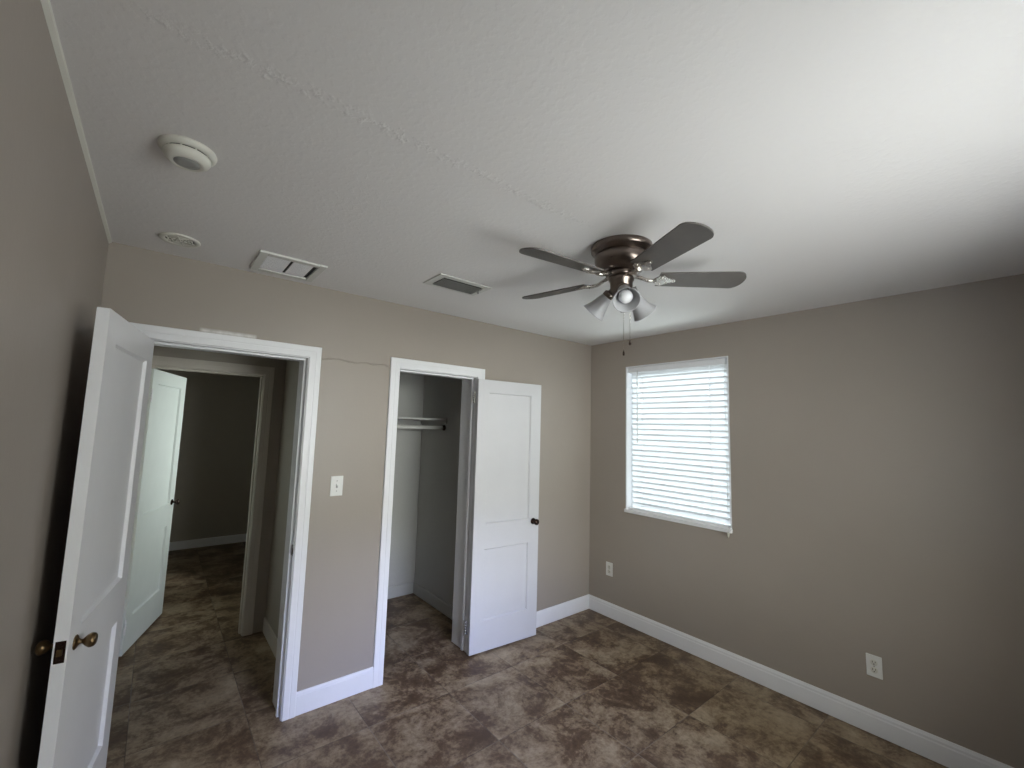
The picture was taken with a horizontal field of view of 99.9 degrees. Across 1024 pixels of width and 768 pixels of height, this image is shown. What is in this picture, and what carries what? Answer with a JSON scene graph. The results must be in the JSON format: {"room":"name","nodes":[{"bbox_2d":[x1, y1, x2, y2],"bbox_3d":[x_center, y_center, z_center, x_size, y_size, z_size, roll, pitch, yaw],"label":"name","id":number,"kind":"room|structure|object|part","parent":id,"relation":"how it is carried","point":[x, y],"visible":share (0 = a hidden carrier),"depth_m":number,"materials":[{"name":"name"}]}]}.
{"room":"empty bedroom","nodes":[
{"label":"empty bedroom","id":0,"kind":"room"},
{"bbox_2d":[0,0,108,767],"bbox_3d":[-0.872,0.432,0.521,0.120,2.440,3.470,6,-8,-39],"label":"wall","id":1,"kind":"structure","parent":0,"point":[54,243],"depth_m":1.12,"materials":[{"name":"beige paint"}]},
{"bbox_2d":[40,0,111,242],"bbox_3d":[-0.825,-0.766,0.732,0.011,0.012,3.350,6,-8,-39],"label":"trim","id":2,"kind":"structure","parent":1,"relation":"attached to","point":[46,5],"depth_m":1.10,"materials":[{"name":"beige plastic"}]},
{"bbox_2d":[152,368,259,541],"bbox_3d":[-3.825,0.884,5.769,4.900,2.440,0.120,6,-8,-39],"label":"wall","id":3,"kind":"structure","parent":0,"point":[214,476],"depth_m":5.63,"materials":[{"name":"paint"}]},
{"bbox_2d":[169,533,246,550],"bbox_3d":[-4.387,1.976,5.134,3.180,0.102,0.014,6,-8,-39],"label":"baseboard","id":4,"kind":"structure","parent":3,"relation":"attached to","point":[187,544],"depth_m":5.51,"materials":[{"name":"white paint"}]},
{"bbox_2d":[153,346,285,632],"bbox_3d":[-2.841,0.606,2.772,2.600,2.440,0.120,6,-8,-39],"label":"wall","id":5,"kind":"structure","parent":0,"point":[280,365],"depth_m":3.40,"materials":[{"name":"paint"}]},
{"bbox_2d":[118,368,186,656],"bbox_3d":[-2.747,0.890,3.314,0.149,1.955,0.718,4,-6,-21],"label":"door","id":6,"kind":"structure","parent":5,"relation":"in","point":[145,588],"depth_m":3.27,"materials":[{"name":"white paint"}]},
{"bbox_3d":[-2.818,0.988,3.606,0.057,0.048,0.048,4,-6,-21],"label":"knob","id":7,"kind":"part","parent":6,"relation":"part of","materials":[{"name":"brown metal"}]},
{"bbox_2d":[152,355,274,635],"bbox_3d":[-2.331,0.854,3.173,0.861,2.054,0.153,6,-8,-39],"label":"door frame","id":8,"kind":"structure","parent":5,"relation":"attached to","point":[266,374],"depth_m":3.34,"materials":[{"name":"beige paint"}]},
{"bbox_2d":[265,360,298,637],"bbox_3d":[-1.541,0.680,3.137,0.120,2.440,1.040,6,-8,-39],"label":"wall","id":9,"kind":"structure","parent":0,"point":[292,367],"depth_m":3.27,"materials":[{"name":"paint"}]},
{"bbox_2d":[263,617,276,657],"bbox_3d":[-1.613,1.833,2.961,0.014,0.102,0.963,6,-8,-39],"label":"baseboard","id":10,"kind":"structure","parent":9,"relation":"attached to","point":[270,636],"depth_m":3.13,"materials":[{"name":"beige paint"}]},
{"bbox_2d":[101,242,590,691],"bbox_3d":[-0.657,0.697,3.058,3.690,2.440,0.200,6,-8,-39],"label":"wall","id":11,"kind":"structure","parent":0,"point":[358,336],"depth_m":2.67,"materials":[{"name":"beige paint"}]},
{"bbox_2d":[35,307,154,767],"bbox_3d":[-1.592,0.748,1.666,0.144,1.972,0.733,5,-7,-30],"label":"door","id":12,"kind":"structure","parent":11,"relation":"in","point":[86,645],"depth_m":1.58,"materials":[{"name":"white paint"}]},
{"bbox_3d":[-1.486,0.842,1.379,0.054,0.046,0.046,5,-7,-30],"label":"knob","id":13,"kind":"part","parent":12,"relation":"part of","materials":[{"name":"gold metal"}]},
{"bbox_3d":[-1.415,0.841,1.347,0.025,0.066,0.006,5,-7,-30],"label":"latch plate","id":14,"kind":"part","parent":12,"relation":"part of","materials":[{"name":"brown metal"}]},
{"bbox_3d":[-1.409,0.849,1.424,0.054,0.046,0.046,5,-7,-30],"label":"knob","id":15,"kind":"part","parent":12,"relation":"part of","materials":[{"name":"gold metal"}]},
{"bbox_2d":[129,322,321,721],"bbox_3d":[-1.578,0.779,2.294,0.870,2.067,0.233,6,-8,-39],"label":"door frame","id":16,"kind":"structure","parent":11,"relation":"attached to","point":[309,357],"depth_m":2.44,"materials":[{"name":"white paint"}]},
{"bbox_2d":[330,476,342,495],"bbox_3d":[-1.056,0.615,2.596,0.072,0.118,0.016,6,-8,-39],"label":"light switch","id":17,"kind":"object","parent":11,"relation":"attached to","point":[336,487],"visible":1,"depth_m":2.60,"materials":[{"name":"white plastic"}]},
{"bbox_2d":[373,357,484,687],"bbox_3d":[-0.602,0.887,3.080,0.768,2.067,0.220,6,-8,-39],"label":"door frame","id":18,"kind":"structure","parent":11,"relation":"attached to","point":[469,376],"depth_m":3.14,"materials":[{"name":"white paint"}]},
{"bbox_2d":[295,594,588,715],"bbox_3d":[-0.247,1.883,3.164,2.479,0.120,0.014,6,-8,-39],"label":"baseboard","id":19,"kind":"structure","parent":11,"relation":"attached to","point":[309,699],"depth_m":2.58,"materials":[{"name":"white paint"}]},
{"bbox_2d":[465,379,540,655],"bbox_3d":[-0.046,0.965,3.314,0.618,1.968,0.157,6,-7,-35],"label":"door","id":20,"kind":"structure","parent":11,"relation":"in","point":[502,601],"depth_m":3.29,"materials":[{"name":"white paint"}]},
{"bbox_3d":[0.185,1.091,3.408,0.048,0.048,0.061,6,-7,-35],"label":"knob","id":21,"kind":"part","parent":20,"relation":"part of","materials":[{"name":"brown metal"}]},
{"bbox_2d":[388,373,424,586],"bbox_3d":[-0.962,0.818,4.330,2.300,2.440,0.080,6,-8,-39],"label":"wall","id":22,"kind":"structure","parent":0,"point":[411,386],"depth_m":4.21,"materials":[{"name":"paint"}]},
{"bbox_2d":[397,417,446,423],"bbox_3d":[-1.205,0.309,3.800,1.170,0.048,0.490,6,-8,-39],"label":"closet shelf","id":23,"kind":"object","parent":22,"relation":"attached to","point":[423,420],"visible":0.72,"depth_m":3.97,"materials":[{"name":"paint"}]},
{"bbox_2d":[414,375,461,605],"bbox_3d":[-0.545,0.791,3.948,0.120,2.440,1.040,6,-8,-39],"label":"wall","id":24,"kind":"structure","parent":0,"point":[439,459],"depth_m":3.99,"materials":[{"name":"paint"}]},
{"bbox_2d":[387,582,452,618],"bbox_3d":[-1.077,1.895,3.426,1.170,0.102,1.036,6,-8,-39],"label":"baseboard","id":25,"kind":"structure","parent":24,"relation":"attached to","point":[424,594],"depth_m":4.02,"materials":[{"name":"paint"}]},
{"bbox_2d":[397,425,445,430],"bbox_3d":[-1.083,0.358,3.643,1.170,0.052,0.052,6,-8,-39],"label":"closet rod","id":26,"kind":"object","parent":24,"relation":"attached to","point":[443,427],"visible":0.48,"depth_m":3.84,"materials":[{"name":"white metal"}]},
{"bbox_2d":[106,542,947,767],"bbox_3d":[-1.397,1.921,2.742,5.020,0.100,7.740,6,-8,-39],"label":"floor","id":27,"kind":"structure","parent":0,"point":[590,689],"depth_m":2.49,"materials":[{"name":"brown stone"}]},
{"bbox_2d":[50,0,1023,345],"bbox_3d":[-1.325,-0.605,3.000,5.020,0.100,7.740,6,-8,-39],"label":"ceiling","id":28,"kind":"structure","parent":0,"point":[832,152],"depth_m":1.22,"materials":[{"name":"paint"}]},
{"bbox_2d":[158,232,200,247],"bbox_3d":[-1.527,-0.660,1.979,0.156,0.009,0.156,6,-8,-39],"label":"ceiling vent","id":29,"kind":"object","parent":28,"relation":"in","point":[176,239],"visible":1,"depth_m":1.97,"materials":[{"name":"beige plastic"}]},
{"bbox_2d":[165,235,193,245],"bbox_3d":[-1.527,-0.660,1.979,0.111,0.008,0.112,6,-8,-39],"label":"grille","id":30,"kind":"object","parent":29,"relation":"attached to","point":[177,240],"depth_m":1.98,"materials":[{"name":"beige plastic"}]},
{"bbox_2d":[157,134,216,172],"bbox_3d":[-0.992,-0.694,1.316,0.148,0.047,0.148,6,-8,-39],"label":"smoke detector","id":31,"kind":"object","parent":28,"relation":"attached to","point":[186,153],"visible":1,"depth_m":1.28,"materials":[{"name":"beige plastic"}]},
{"bbox_2d":[250,250,327,281],"bbox_3d":[-1.186,-0.618,2.283,0.310,0.012,0.310,6,-8,-39],"label":"ceiling vent","id":32,"kind":"object","parent":28,"relation":"in","point":[265,261],"visible":1,"depth_m":2.27,"materials":[{"name":"white metal"}]},
{"bbox_3d":[-1.235,-0.625,2.243,0.106,0.006,0.228,6,-8,-39],"label":"filter panel","id":33,"kind":"part","parent":32,"relation":"part of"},
{"bbox_3d":[-1.147,-0.615,2.315,0.094,0.006,0.228,6,-8,-39],"label":"filter panel","id":34,"kind":"part","parent":32,"relation":"part of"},
{"bbox_2d":[423,273,491,295],"bbox_3d":[-0.314,-0.566,2.504,0.344,0.022,0.204,6,-8,-39],"label":"ceiling vent","id":35,"kind":"object","parent":28,"relation":"in","point":[444,281],"visible":1,"depth_m":2.48,"materials":[{"name":"white metal"}]},
{"bbox_2d":[519,222,745,355],"bbox_3d":[0.451,-0.374,1.894,1.003,0.484,1.018,6,-8,-39],"label":"ceiling fan","id":36,"kind":"object","parent":28,"relation":"hanging from","point":[618,258],"visible":1,"depth_m":1.82,"materials":[{"name":"brown metal"}]},
{"bbox_3d":[0.215,-0.452,2.127,0.373,0.006,0.128,-3,5,39],"label":"blade","id":37,"kind":"part","parent":36,"relation":"part of","materials":[{"name":"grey wood"}]},
{"bbox_3d":[0.196,-0.494,1.722,0.373,0.006,0.128,5,5,-33],"label":"blade","id":38,"kind":"part","parent":36,"relation":"part of","materials":[{"name":"wood"}]},
{"bbox_3d":[0.387,-0.349,1.958,0.111,0.128,0.128,6,-8,-39],"label":"lamp shade","id":39,"kind":"part","parent":36,"relation":"part of","materials":[{"name":"white glass"}]},
{"bbox_3d":[0.502,-0.285,1.936,0.002,0.271,0.010,-1,-6,26],"label":"pull chain","id":40,"kind":"part","parent":36,"relation":"part of","materials":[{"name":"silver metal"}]},
{"bbox_3d":[0.469,-0.374,1.800,0.058,0.081,0.080,3,-6,-17],"label":"bulb","id":41,"kind":"part","parent":36,"relation":"part of","materials":[{"name":"white glass"}]},
{"bbox_3d":[0.471,-0.365,1.782,0.120,0.128,0.120,6,-8,-39],"label":"lamp shade","id":42,"kind":"part","parent":36,"relation":"part of","materials":[{"name":"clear glass"}]},
{"bbox_3d":[0.586,-0.345,1.940,0.128,0.128,0.111,6,-8,-39],"label":"lamp shade","id":43,"kind":"part","parent":36,"relation":"part of","materials":[{"name":"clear glass"}]},
{"bbox_3d":[0.577,-0.498,1.578,0.128,0.006,0.373,15,-9,-14],"label":"blade","id":44,"kind":"part","parent":36,"relation":"part of","materials":[{"name":"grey wood"}]},
{"bbox_3d":[0.831,-0.459,1.894,0.373,0.006,0.128,1,-18,3],"label":"blade","id":45,"kind":"part","parent":36,"relation":"part of","materials":[{"name":"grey wood"}]},
{"bbox_2d":[589,274,1023,767],"bbox_3d":[1.886,0.740,2.768,0.120,2.440,3.470,6,-8,-39],"label":"wall","id":46,"kind":"structure","parent":0,"point":[877,444],"depth_m":2.49,"materials":[{"name":"beige paint"}]},
{"bbox_2d":[606,561,612,576],"bbox_3d":[0.859,1.636,3.804,0.007,0.115,0.070,6,-8,-39],"label":"wall outlet","id":47,"kind":"object","parent":46,"relation":"attached to","point":[609,566],"visible":1,"depth_m":3.80,"materials":[{"name":"white plastic"}]},
{"bbox_2d":[624,356,732,532],"bbox_3d":[1.326,0.454,3.478,0.140,1.266,0.904,6,-8,-39],"label":"window","id":48,"kind":"structure","parent":46,"relation":"in","point":[629,381],"depth_m":3.73,"materials":[{"name":"white paint"}]},
{"bbox_3d":[1.357,0.449,3.504,0.040,1.228,0.876,6,-8,-39],"label":"sash","id":49,"kind":"part","parent":48,"relation":"part of","materials":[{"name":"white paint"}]},
{"bbox_3d":[1.309,1.070,3.415,0.140,0.028,0.904,6,-8,-39],"label":"sill","id":50,"kind":"part","parent":48,"relation":"part of","materials":[{"name":"white paint"}]},
{"bbox_2d":[629,358,729,537],"bbox_3d":[1.302,0.472,3.446,0.098,1.285,0.868,6,-8,-39],"label":"window blind","id":51,"kind":"object","parent":48,"relation":"attached to","point":[680,410],"visible":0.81,"depth_m":3.42,"materials":[{"name":"white paint"}]},
{"bbox_3d":[1.297,1.049,3.407,0.054,0.020,0.852,6,-8,-39],"label":"rail","id":52,"kind":"part","parent":51,"relation":"part of","materials":[{"name":"white paint"}]},
{"bbox_3d":[1.505,0.442,3.235,0.054,1.167,0.002,6,-8,-39],"label":"ladder cord","id":53,"kind":"part","parent":51,"relation":"part of","materials":[{"name":"white fabric"}]},
{"bbox_3d":[1.550,0.444,3.108,0.011,1.224,0.038,-1,-6,22],"label":"lift cord","id":54,"kind":"part","parent":51,"relation":"part of","materials":[{"name":"white fabric"}]},
{"bbox_2d":[589,594,1013,767],"bbox_3d":[1.763,1.888,2.654,0.015,0.120,3.350,6,-8,-39],"label":"baseboard","id":55,"kind":"structure","parent":46,"relation":"attached to","point":[944,752],"depth_m":2.58,"materials":[{"name":"white paint"}]},
{"bbox_2d":[866,653,882,679],"bbox_3d":[2.015,1.570,2.394,0.007,0.115,0.070,6,-8,-39],"label":"wall outlet","id":56,"kind":"object","parent":46,"relation":"attached to","point":[873,663],"visible":1,"depth_m":2.39,"materials":[{"name":"white plastic"}]},
{"bbox_2d":[870,667,877,672],"bbox_3d":[2.013,1.589,2.391,0.002,0.033,0.033,6,-8,-39],"label":"receptacle","id":57,"kind":"object","parent":56,"relation":"attached to","point":[872,669],"depth_m":2.39,"materials":[{"name":"beige plastic"}]},
{"bbox_2d":[870,659,877,665],"bbox_3d":[2.014,1.550,2.395,0.002,0.033,0.033,6,-8,-39],"label":"receptacle","id":58,"kind":"object","parent":56,"relation":"attached to","point":[873,662],"depth_m":2.39,"materials":[{"name":"beige plastic"}]},
{"label":"outside","id":59,"kind":"structure","parent":0,"visible":0},
{"bbox_2d":[637,491,729,518],"bbox_3d":[1.964,2.270,2.367,18.000,0.120,20.000,6,-8,-39],"label":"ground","id":60,"kind":"structure","parent":59,"point":[637,491],"depth_m":11.41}
]}

